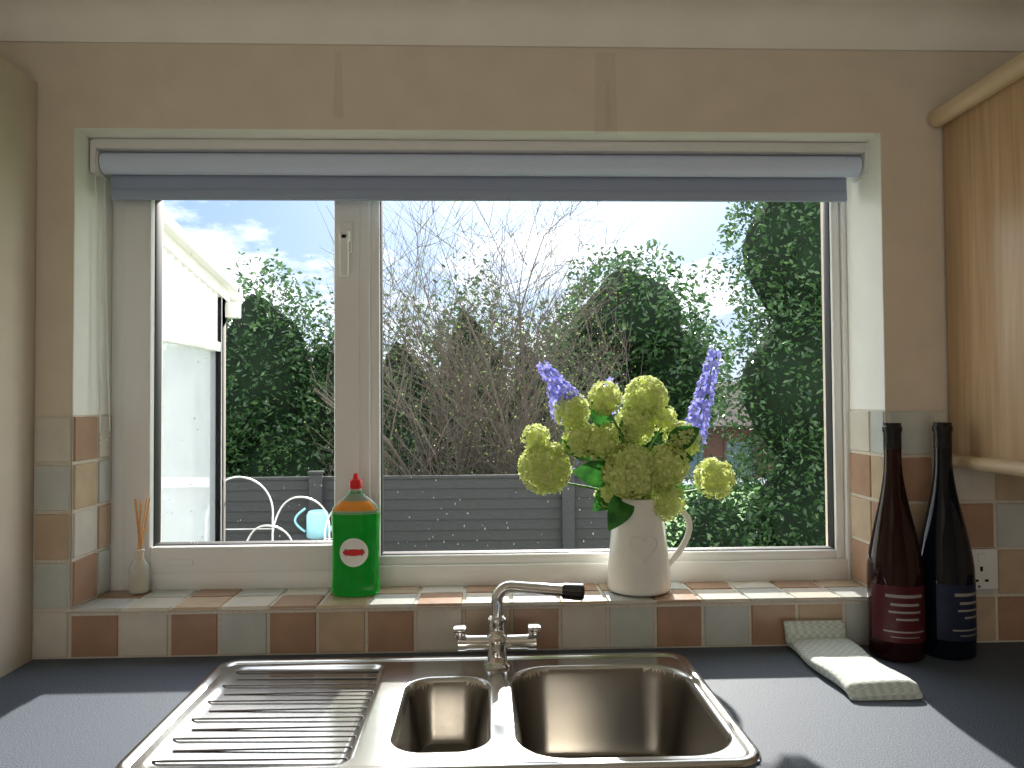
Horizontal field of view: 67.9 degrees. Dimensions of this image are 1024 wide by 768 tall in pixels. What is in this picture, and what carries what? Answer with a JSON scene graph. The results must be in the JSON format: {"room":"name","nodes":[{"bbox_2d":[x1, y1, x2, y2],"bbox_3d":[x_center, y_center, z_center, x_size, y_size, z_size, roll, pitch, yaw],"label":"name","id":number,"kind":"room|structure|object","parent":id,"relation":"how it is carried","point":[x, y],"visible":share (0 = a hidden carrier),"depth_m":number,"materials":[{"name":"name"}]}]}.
{"room":"kitchen","nodes":[
{"label":"kitchen","id":0,"kind":"room"},
{"bbox_2d":[0,57,36,677],"bbox_3d":[-1.018,0.408,1.180,0.100,2.090,0.749,0,-1,-2],"label":"wall","id":1,"kind":"structure","parent":0,"point":[18,91],"depth_m":1.50,"materials":[{"name":"beige paint"}]},
{"bbox_2d":[0,42,1023,659],"bbox_3d":[0.116,0.330,1.745,4.050,2.260,0.305,0,-1,-2],"label":"wall","id":2,"kind":"structure","parent":0,"point":[883,100],"depth_m":1.62,"materials":[{"name":"beige paint"}]},
{"bbox_2d":[68,580,866,615],"bbox_3d":[-0.054,0.466,1.667,1.710,0.011,0.173,0,-1,-2],"label":"window sill","id":3,"kind":"structure","parent":2,"relation":"attached to","point":[808,590],"depth_m":1.63,"materials":[{"name":"tile"}]},
{"bbox_2d":[129,498,150,592],"bbox_3d":[-0.830,0.359,1.692,0.043,0.210,0.043,-1,-2,31],"label":"reed diffuser","id":4,"kind":"object","parent":3,"relation":"on","point":[139,584],"visible":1,"depth_m":1.69,"materials":[{"name":"clear glass"}]},
{"bbox_2d":[331,473,379,596],"bbox_3d":[-0.344,0.329,1.673,0.107,0.263,0.062,0,-1,-2],"label":"dish soap bottle","id":5,"kind":"object","parent":3,"relation":"on","point":[355,518],"visible":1,"depth_m":1.65,"materials":[{"name":"green plastic"}]},
{"bbox_2d":[517,346,735,595],"bbox_3d":[0.251,0.184,1.679,0.480,0.545,0.199,0,-1,-5],"label":"flower vase","id":6,"kind":"object","parent":3,"relation":"on","point":[639,489],"visible":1,"depth_m":1.66,"materials":[{"name":"white ceramic"}]},
{"bbox_2d":[110,200,851,590],"bbox_3d":[-0.060,-0.033,1.775,1.710,1.002,0.110,0,-1,-2],"label":"window","id":7,"kind":"structure","parent":2,"relation":"in","point":[137,225],"depth_m":1.75,"materials":[{"name":"white plastic"}]},
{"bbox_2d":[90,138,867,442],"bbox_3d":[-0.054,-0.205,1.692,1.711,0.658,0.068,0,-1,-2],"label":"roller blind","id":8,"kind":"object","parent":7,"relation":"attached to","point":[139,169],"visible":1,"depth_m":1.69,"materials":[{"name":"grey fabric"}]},
{"bbox_2d":[0,0,1023,51],"bbox_3d":[0.116,-0.762,1.584,3.850,0.085,0.082,0,-1,-2],"label":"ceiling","id":9,"kind":"structure","parent":2,"relation":"attached to","point":[853,25],"depth_m":1.60,"materials":[{"name":"white paint"}]},
{"bbox_2d":[928,51,1023,476],"bbox_3d":[1.475,-0.215,1.474,1.139,0.769,0.350,0,-1,-2],"label":"upper cabinet","id":10,"kind":"object","parent":2,"relation":"attached to","point":[983,124],"visible":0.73,"depth_m":1.50,"materials":[{"name":"brown wood"}]},
{"bbox_2d":[972,548,997,589],"bbox_3d":[0.959,0.393,1.611,0.146,0.086,0.013,0,-1,-2],"label":"wall socket","id":11,"kind":"object","parent":2,"relation":"attached to","point":[985,559],"depth_m":1.61,"materials":[{"name":"white plastic"}]},
{"bbox_3d":[0.184,1.466,-0.031,4.050,0.100,3.800,0,-1,-2],"label":"floor","id":12,"kind":"structure","parent":0,"visible":0},
{"bbox_2d":[0,642,1023,767],"bbox_3d":[0.547,0.996,1.284,3.024,0.900,0.618,0,-1,-2],"label":"countertop","id":13,"kind":"structure","parent":12,"relation":"on","point":[87,712],"depth_m":1.29,"materials":[{"name":"laminate"}]},
{"bbox_2d":[115,652,760,767],"bbox_3d":[-0.107,0.630,1.297,0.930,0.176,0.480,0,-1,-2],"label":"sink","id":14,"kind":"object","parent":13,"relation":"in","point":[637,709],"visible":0.99,"depth_m":1.38,"materials":[{"name":"silver metal"}]},
{"bbox_2d":[453,581,584,670],"bbox_3d":[0.013,0.467,1.478,0.256,0.166,0.065,0,-1,4],"label":"mixer tap","id":15,"kind":"object","parent":14,"relation":"on","point":[496,642],"visible":1,"depth_m":1.47,"materials":[{"name":"silver metal"}]},
{"bbox_2d":[783,620,922,700],"bbox_3d":[0.641,0.520,1.454,0.136,0.056,0.286,0,-1,-2],"label":"tea towel","id":16,"kind":"object","parent":13,"relation":"on","point":[824,645],"visible":1,"depth_m":1.43,"materials":[{"name":"white fabric"}]},
{"bbox_2d":[866,423,925,662],"bbox_3d":[0.777,0.315,1.545,0.105,0.471,0.106,0,-1,-2],"label":"wine bottle","id":17,"kind":"object","parent":13,"relation":"on","point":[896,621],"visible":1,"depth_m":1.51,"materials":[{"name":"red glass"}]},
{"bbox_2d":[919,422,976,660],"bbox_3d":[0.886,0.314,1.556,0.106,0.471,0.106,0,-1,-2],"label":"wine bottle","id":18,"kind":"object","parent":13,"relation":"on","point":[945,546],"visible":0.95,"depth_m":1.52,"materials":[{"name":"black glass"}]},
{"label":"outside","id":19,"kind":"structure","parent":0,"visible":0},
{"bbox_2d":[665,484,762,547],"bbox_3d":[0.568,2.940,12.878,30.000,0.008,22.000,0,-1,-2],"label":"ground","id":20,"kind":"structure","parent":19,"point":[686,486],"depth_m":19.73,"materials":[{"name":"green plant"}]},
{"bbox_2d":[162,209,242,540],"bbox_3d":[-3.138,0.837,3.182,3.200,3.751,2.579,0,-1,-2],"label":"conservatory","id":21,"kind":"object","parent":20,"relation":"on","point":[199,295],"visible":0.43,"depth_m":4.17,"materials":[{"name":"white plastic"}]},
{"bbox_2d":[205,476,331,540],"bbox_3d":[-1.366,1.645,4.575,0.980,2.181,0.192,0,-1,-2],"label":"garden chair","id":22,"kind":"object","parent":20,"relation":"on","point":[273,526],"visible":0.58,"depth_m":4.61,"materials":[{"name":"metal"}]},
{"bbox_2d":[287,508,331,539],"bbox_3d":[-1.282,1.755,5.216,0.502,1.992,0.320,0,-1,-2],"label":"watering can","id":23,"kind":"object","parent":20,"relation":"on","point":[316,519],"visible":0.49,"depth_m":5.18,"materials":[{"name":"plastic"}]},
{"bbox_2d":[162,248,579,477],"bbox_3d":[-2.114,0.510,9.407,5.994,4.403,1.664,0,-1,0],"label":"trees","id":24,"kind":"object","parent":20,"relation":"on","point":[273,435],"visible":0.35,"depth_m":9.08,"materials":[{"name":"green plant"}]},
{"bbox_2d":[162,468,610,551],"bbox_3d":[-2.055,1.698,5.466,6.145,2.129,0.090,0,-1,-2],"label":"fence","id":25,"kind":"object","parent":20,"relation":"on","point":[490,501],"visible":0.23,"depth_m":5.55,"materials":[{"name":"grey wood"}]},
{"bbox_2d":[304,201,642,475],"bbox_3d":[-0.312,0.055,7.167,2.745,5.485,2.672,0,-1,-2],"label":"tree","id":26,"kind":"object","parent":20,"relation":"on","point":[465,398],"visible":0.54,"depth_m":6.59,"materials":[{"name":"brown plant"}]},
{"bbox_2d":[535,238,735,472],"bbox_3d":[1.663,0.356,10.766,3.129,4.953,2.212,0,-1,-2],"label":"evergreen tree","id":27,"kind":"object","parent":20,"relation":"on","point":[658,336],"visible":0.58,"depth_m":10.37,"materials":[{"name":"green plant"}]},
{"bbox_2d":[665,202,825,547],"bbox_3d":[2.613,-0.400,7.225,2.980,6.292,1.887,0,-1,-2],"label":"conifer tree","id":28,"kind":"object","parent":20,"relation":"on","point":[782,238],"visible":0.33,"depth_m":6.96,"materials":[{"name":"green plant"}]},
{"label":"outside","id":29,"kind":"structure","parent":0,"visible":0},
{"bbox_2d":[572,381,772,478],"bbox_3d":[0.492,1.366,29.110,23.600,4.650,7.800,0,-1,-2],"label":"houses","id":30,"kind":"structure","parent":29,"point":[717,446],"depth_m":25.81,"materials":[{"name":"brown tile"}]}
]}

